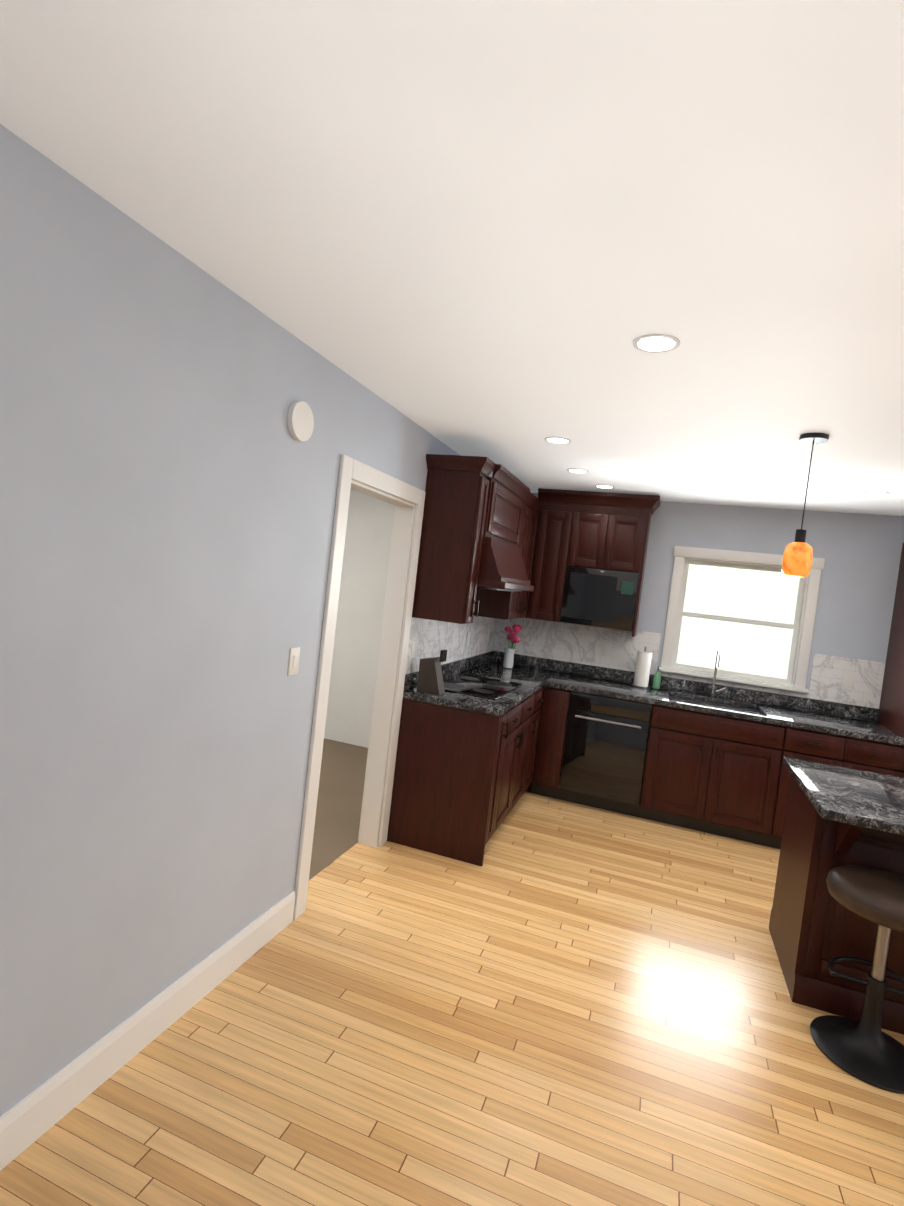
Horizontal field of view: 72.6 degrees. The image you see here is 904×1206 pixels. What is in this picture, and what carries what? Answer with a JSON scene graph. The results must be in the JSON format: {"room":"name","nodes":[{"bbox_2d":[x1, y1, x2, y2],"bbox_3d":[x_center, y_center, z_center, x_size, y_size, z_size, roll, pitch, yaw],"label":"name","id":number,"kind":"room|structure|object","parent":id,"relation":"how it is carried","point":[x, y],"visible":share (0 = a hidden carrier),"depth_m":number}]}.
{"room":"kitchen","nodes":[
{"label":"kitchen","id":0,"kind":"room"},
{"bbox_2d":[0,123,489,1115],"bbox_3d":[-0.718,0.211,2.589,0.120,2.470,6.670,7,2,19],"label":"wall","id":1,"kind":"structure","parent":0,"point":[168,487],"depth_m":1.80},
{"bbox_2d":[0,890,294,1170],"bbox_3d":[-1.300,1.376,1.135,0.014,0.140,3.520,7,2,19],"label":"baseboard","id":2,"kind":"structure","parent":1,"relation":"attached to","point":[34,1115],"depth_m":1.91},
{"bbox_2d":[288,647,300,675],"bbox_3d":[-0.659,0.244,2.574,0.008,0.115,0.070,7,2,19],"label":"switch plate","id":3,"kind":"object","parent":1,"relation":"attached to","point":[294,656],"depth_m":2.57},
{"bbox_2d":[287,401,313,440],"bbox_3d":[-0.589,-0.708,2.401,0.022,0.150,0.150,7,2,19],"label":"smoke detector","id":4,"kind":"object","parent":1,"relation":"attached to","point":[300,419],"depth_m":2.38},
{"bbox_2d":[293,454,425,919],"bbox_3d":[-0.500,0.386,3.249,0.139,2.120,0.980,7,2,19],"label":"trim","id":5,"kind":"structure","parent":1,"relation":"attached to","point":[351,470],"depth_m":3.58},
{"bbox_2d":[410,640,416,658],"bbox_3d":[-0.236,0.284,3.782,0.005,0.110,0.070,7,2,19],"label":"switch plate","id":6,"kind":"object","parent":1,"relation":"attached to","point":[414,643],"depth_m":3.77},
{"bbox_2d":[404,650,494,689],"bbox_3d":[0.037,0.482,4.643,0.020,0.100,2.006,7,2,19],"label":"backsplash","id":7,"kind":"structure","parent":1,"relation":"attached to","point":[460,664],"depth_m":4.65},
{"bbox_2d":[466,632,469,645],"bbox_3d":[0.125,0.284,4.821,0.005,0.110,0.070,7,2,19],"label":"switch plate","id":8,"kind":"object","parent":1,"relation":"attached to","point":[468,633],"depth_m":4.81},
{"bbox_2d":[459,482,541,621],"bbox_3d":[0.411,-0.377,4.900,0.348,0.970,0.658,7,2,19],"label":"upper cabinet","id":9,"kind":"object","parent":1,"relation":"attached to","point":[477,602],"depth_m":4.58},
{"bbox_2d":[477,464,533,591],"bbox_3d":[0.259,-0.474,4.150,0.508,0.752,0.854,7,2,19],"label":"range hood","id":10,"kind":"object","parent":1,"relation":"attached to","point":[502,567],"visible":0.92,"depth_m":3.93},
{"bbox_2d":[324,489,394,840],"bbox_3d":[-0.627,0.203,3.050,0.010,2.470,5.040,7,2,19],"label":"wall","id":11,"kind":"structure","parent":0,"point":[364,576],"depth_m":3.31},
{"bbox_2d":[0,738,903,1205],"bbox_3d":[1.788,1.794,2.529,13.000,0.100,8.200,7,2,19],"label":"floor","id":12,"kind":"structure","parent":0,"point":[556,1003],"depth_m":2.14},
{"bbox_2d":[387,698,510,866],"bbox_3d":[-0.029,1.047,3.737,0.622,0.875,0.230,7,2,19],"label":"base cabinet","id":13,"kind":"object","parent":12,"relation":"on","point":[465,759],"depth_m":3.63},
{"bbox_2d":[403,662,558,713],"bbox_3d":[0.315,0.588,4.558,0.623,0.040,2.028,7,2,19],"label":"countertop","id":14,"kind":"structure","parent":13,"relation":"on","point":[531,678],"depth_m":4.01},
{"bbox_2d":[417,649,446,694],"bbox_3d":[-0.115,0.414,3.772,0.150,0.269,0.100,7,2,19],"label":"knife block","id":15,"kind":"object","parent":14,"relation":"on","point":[430,678],"visible":1,"depth_m":3.73},
{"bbox_2d":[443,674,522,697],"bbox_3d":[0.173,0.560,4.180,0.460,0.012,0.740,7,2,19],"label":"cooktop","id":16,"kind":"object","parent":14,"relation":"in","point":[475,685],"depth_m":4.16},
{"bbox_2d":[503,624,521,667],"bbox_3d":[0.519,0.370,5.307,0.164,0.378,0.195,7,2,19],"label":"flower vase","id":17,"kind":"object","parent":14,"relation":"on","point":[508,661],"visible":1,"depth_m":5.27},
{"bbox_2d":[499,690,538,825],"bbox_3d":[0.133,1.047,4.204,0.622,0.875,0.963,7,2,19],"label":"base cabinet","id":18,"kind":"object","parent":12,"relation":"on","point":[523,715],"depth_m":4.19},
{"bbox_2d":[527,686,543,787],"bbox_3d":[0.317,1.047,4.733,0.622,0.875,0.399,7,2,19],"label":"base cabinet","id":19,"kind":"object","parent":12,"relation":"on","point":[541,700],"depth_m":4.74},
{"bbox_2d":[530,684,572,799],"bbox_3d":[0.862,1.095,5.086,0.230,0.875,0.672,7,2,19],"label":"base cabinet","id":20,"kind":"object","parent":12,"relation":"on","point":[554,712],"depth_m":4.77},
{"bbox_2d":[560,691,651,805],"bbox_3d":[1.239,1.094,4.898,0.592,0.768,0.654,7,2,19],"label":"dishwasher","id":21,"kind":"object","parent":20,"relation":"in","point":[605,747],"visible":0.98,"depth_m":4.63},
{"bbox_2d":[745,724,832,848],"bbox_3d":[2.525,1.308,4.509,0.484,0.875,0.672,7,2,19],"label":"base cabinet","id":22,"kind":"object","parent":12,"relation":"on","point":[769,779],"depth_m":4.26},
{"bbox_2d":[545,672,903,743],"bbox_3d":[1.957,0.770,4.705,2.402,0.040,0.673,7,2,19],"label":"countertop","id":23,"kind":"structure","parent":22,"relation":"on","point":[766,713],"depth_m":4.50},
{"bbox_2d":[631,647,651,688],"bbox_3d":[1.565,0.523,5.041,0.150,0.332,0.150,7,2,19],"label":"paper towel","id":24,"kind":"object","parent":23,"relation":"on","point":[642,668],"visible":1,"depth_m":4.99},
{"bbox_2d":[652,666,660,688],"bbox_3d":[1.692,0.611,5.071,0.060,0.184,0.060,7,2,19],"label":"soap bottle","id":25,"kind":"object","parent":23,"relation":"on","point":[656,680],"visible":1,"depth_m":5.05},
{"bbox_2d":[681,645,725,697],"bbox_3d":[2.012,0.532,4.861,0.327,0.430,0.216,7,2,19],"label":"faucet","id":26,"kind":"object","parent":23,"relation":"on","point":[712,693],"visible":1,"depth_m":4.91},
{"bbox_2d":[769,777,903,1034],"bbox_3d":[2.183,1.349,2.642,1.280,0.863,0.812,7,2,19],"label":"kitchen island","id":27,"kind":"object","parent":12,"relation":"on","point":[808,928],"depth_m":2.59},
{"bbox_2d":[782,757,903,836],"bbox_3d":[2.330,0.914,2.537,1.600,0.040,0.870,7,2,19],"label":"island countertop","id":28,"kind":"structure","parent":27,"relation":"on","point":[846,796],"depth_m":2.64},
{"bbox_2d":[810,864,903,1093],"bbox_3d":[1.627,1.395,2.347,0.410,0.669,0.410,7,2,19],"label":"bar stool","id":29,"kind":"object","parent":12,"relation":"on","point":[866,1049],"visible":1,"depth_m":2.32},
{"bbox_2d":[829,732,903,777],"bbox_3d":[2.836,1.348,4.401,0.419,0.875,0.672,7,2,19],"label":"base cabinet","id":30,"kind":"object","parent":12,"relation":"on","point":[852,752],"depth_m":4.08},
{"bbox_2d":[0,0,903,515],"bbox_3d":[1.598,-0.786,1.784,4.750,0.100,6.670,7,2,19],"label":"ceiling","id":31,"kind":"structure","parent":0,"point":[504,232],"depth_m":1.36},
{"bbox_2d":[544,437,570,443],"bbox_3d":[0.596,-0.916,3.472,0.144,0.003,0.144,5,3,-26],"label":"recessed light","id":32,"kind":"object","parent":31,"relation":"in","point":[555,440],"depth_m":3.47},
{"bbox_2d":[567,469,588,473],"bbox_3d":[0.875,-0.916,4.275,0.144,0.003,0.144,5,3,-26],"label":"recessed light","id":33,"kind":"object","parent":31,"relation":"in","point":[581,471],"depth_m":4.28},
{"bbox_2d":[595,485,614,488],"bbox_3d":[1.184,-0.900,4.771,0.143,0.003,0.144,5,3,-26],"label":"recessed light","id":34,"kind":"object","parent":31,"relation":"in","point":[598,486],"depth_m":4.77},
{"bbox_2d":[632,334,680,352],"bbox_3d":[0.669,-0.849,2.017,0.144,0.003,0.144,5,3,-26],"label":"recessed light","id":35,"kind":"object","parent":31,"relation":"in","point":[656,343],"depth_m":2.01},
{"bbox_2d":[782,433,828,576],"bbox_3d":[1.631,-0.447,2.848,0.124,0.649,0.124,7,2,19],"label":"pendant light","id":36,"kind":"object","parent":31,"relation":"hanging from","point":[797,559],"visible":1,"depth_m":2.82},
{"bbox_2d":[862,491,890,495],"bbox_3d":[2.692,-0.694,3.908,0.143,0.003,0.143,5,3,-26],"label":"recessed light","id":37,"kind":"object","parent":31,"relation":"in","point":[870,493],"depth_m":3.90},
{"bbox_2d":[493,493,903,692],"bbox_3d":[2.734,0.097,4.857,4.850,3.300,0.120,7,2,19],"label":"wall","id":38,"kind":"structure","parent":0,"point":[860,553],"depth_m":4.75},
{"bbox_2d":[513,567,532,619],"bbox_3d":[0.550,-0.128,5.366,0.365,0.470,0.348,7,2,19],"label":"upper cabinet","id":39,"kind":"object","parent":38,"relation":"attached to","point":[532,567],"depth_m":5.51},
{"bbox_2d":[495,651,558,669],"bbox_3d":[0.652,0.518,5.504,0.622,0.100,0.020,7,2,19],"label":"backsplash","id":40,"kind":"structure","parent":38,"relation":"attached to","point":[519,660],"depth_m":5.47},
{"bbox_2d":[535,488,540,543],"bbox_3d":[0.611,-0.664,5.344,0.365,0.610,0.348,7,2,19],"label":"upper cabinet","id":41,"kind":"object","parent":38,"relation":"attached to","point":[539,489],"depth_m":5.12},
{"bbox_2d":[525,564,568,623],"bbox_3d":[0.844,-0.090,5.264,0.263,0.470,0.348,7,2,19],"label":"upper cabinet","id":42,"kind":"object","parent":38,"relation":"attached to","point":[545,602],"depth_m":5.11},
{"bbox_2d":[533,488,572,567],"bbox_3d":[0.934,-0.622,5.232,0.323,0.610,0.348,7,2,19],"label":"upper cabinet","id":43,"kind":"object","parent":38,"relation":"attached to","point":[553,518],"depth_m":5.08},
{"bbox_2d":[565,490,600,568],"bbox_3d":[1.193,-0.589,5.142,0.350,0.610,0.348,7,2,19],"label":"upper cabinet","id":44,"kind":"object","parent":38,"relation":"attached to","point":[586,508],"depth_m":5.01},
{"bbox_2d":[601,643,610,656],"bbox_3d":[1.319,0.402,5.271,0.070,0.110,0.006,7,2,19],"label":"outlet","id":45,"kind":"object","parent":38,"relation":"attached to","point":[605,647],"depth_m":5.27},
{"bbox_2d":[593,492,656,575],"bbox_3d":[1.418,-0.560,5.064,0.370,0.610,0.348,7,2,19],"label":"upper cabinet","id":46,"kind":"object","parent":38,"relation":"attached to","point":[623,525],"depth_m":4.90},
{"bbox_2d":[560,566,639,630],"bbox_3d":[1.234,-0.039,5.110,0.574,0.464,0.317,7,2,19],"label":"microwave","id":47,"kind":"object","parent":46,"relation":"attached to","point":[600,598],"visible":0.96,"depth_m":4.96},
{"bbox_2d":[559,660,880,719],"bbox_3d":[2.072,0.700,5.011,2.402,0.100,0.020,7,2,19],"label":"backsplash","id":48,"kind":"structure","parent":38,"relation":"attached to","point":[750,695],"depth_m":4.92},
{"bbox_2d":[659,546,824,692],"bbox_3d":[2.308,0.111,4.973,1.110,1.043,0.179,7,2,19],"label":"window","id":49,"kind":"structure","parent":38,"relation":"in","point":[676,613],"depth_m":4.95},
{"bbox_2d":[841,676,852,691],"bbox_3d":[3.007,0.618,4.685,0.070,0.110,0.006,7,2,19],"label":"outlet","id":50,"kind":"object","parent":38,"relation":"attached to","point":[847,683],"depth_m":4.68},
{"bbox_2d":[891,543,903,623],"bbox_3d":[3.419,-0.182,4.184,0.433,0.682,0.698,7,2,19],"label":"upper cabinet","id":51,"kind":"object","parent":38,"relation":"attached to","point":[898,610],"depth_m":4.52},
{"label":"outside","id":52,"kind":"structure","parent":0,"visible":0},
{"bbox_2d":[677,564,798,678],"bbox_3d":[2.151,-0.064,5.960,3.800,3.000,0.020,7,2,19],"label":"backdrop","id":53,"kind":"structure","parent":52,"point":[696,588],"depth_m":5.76}
]}

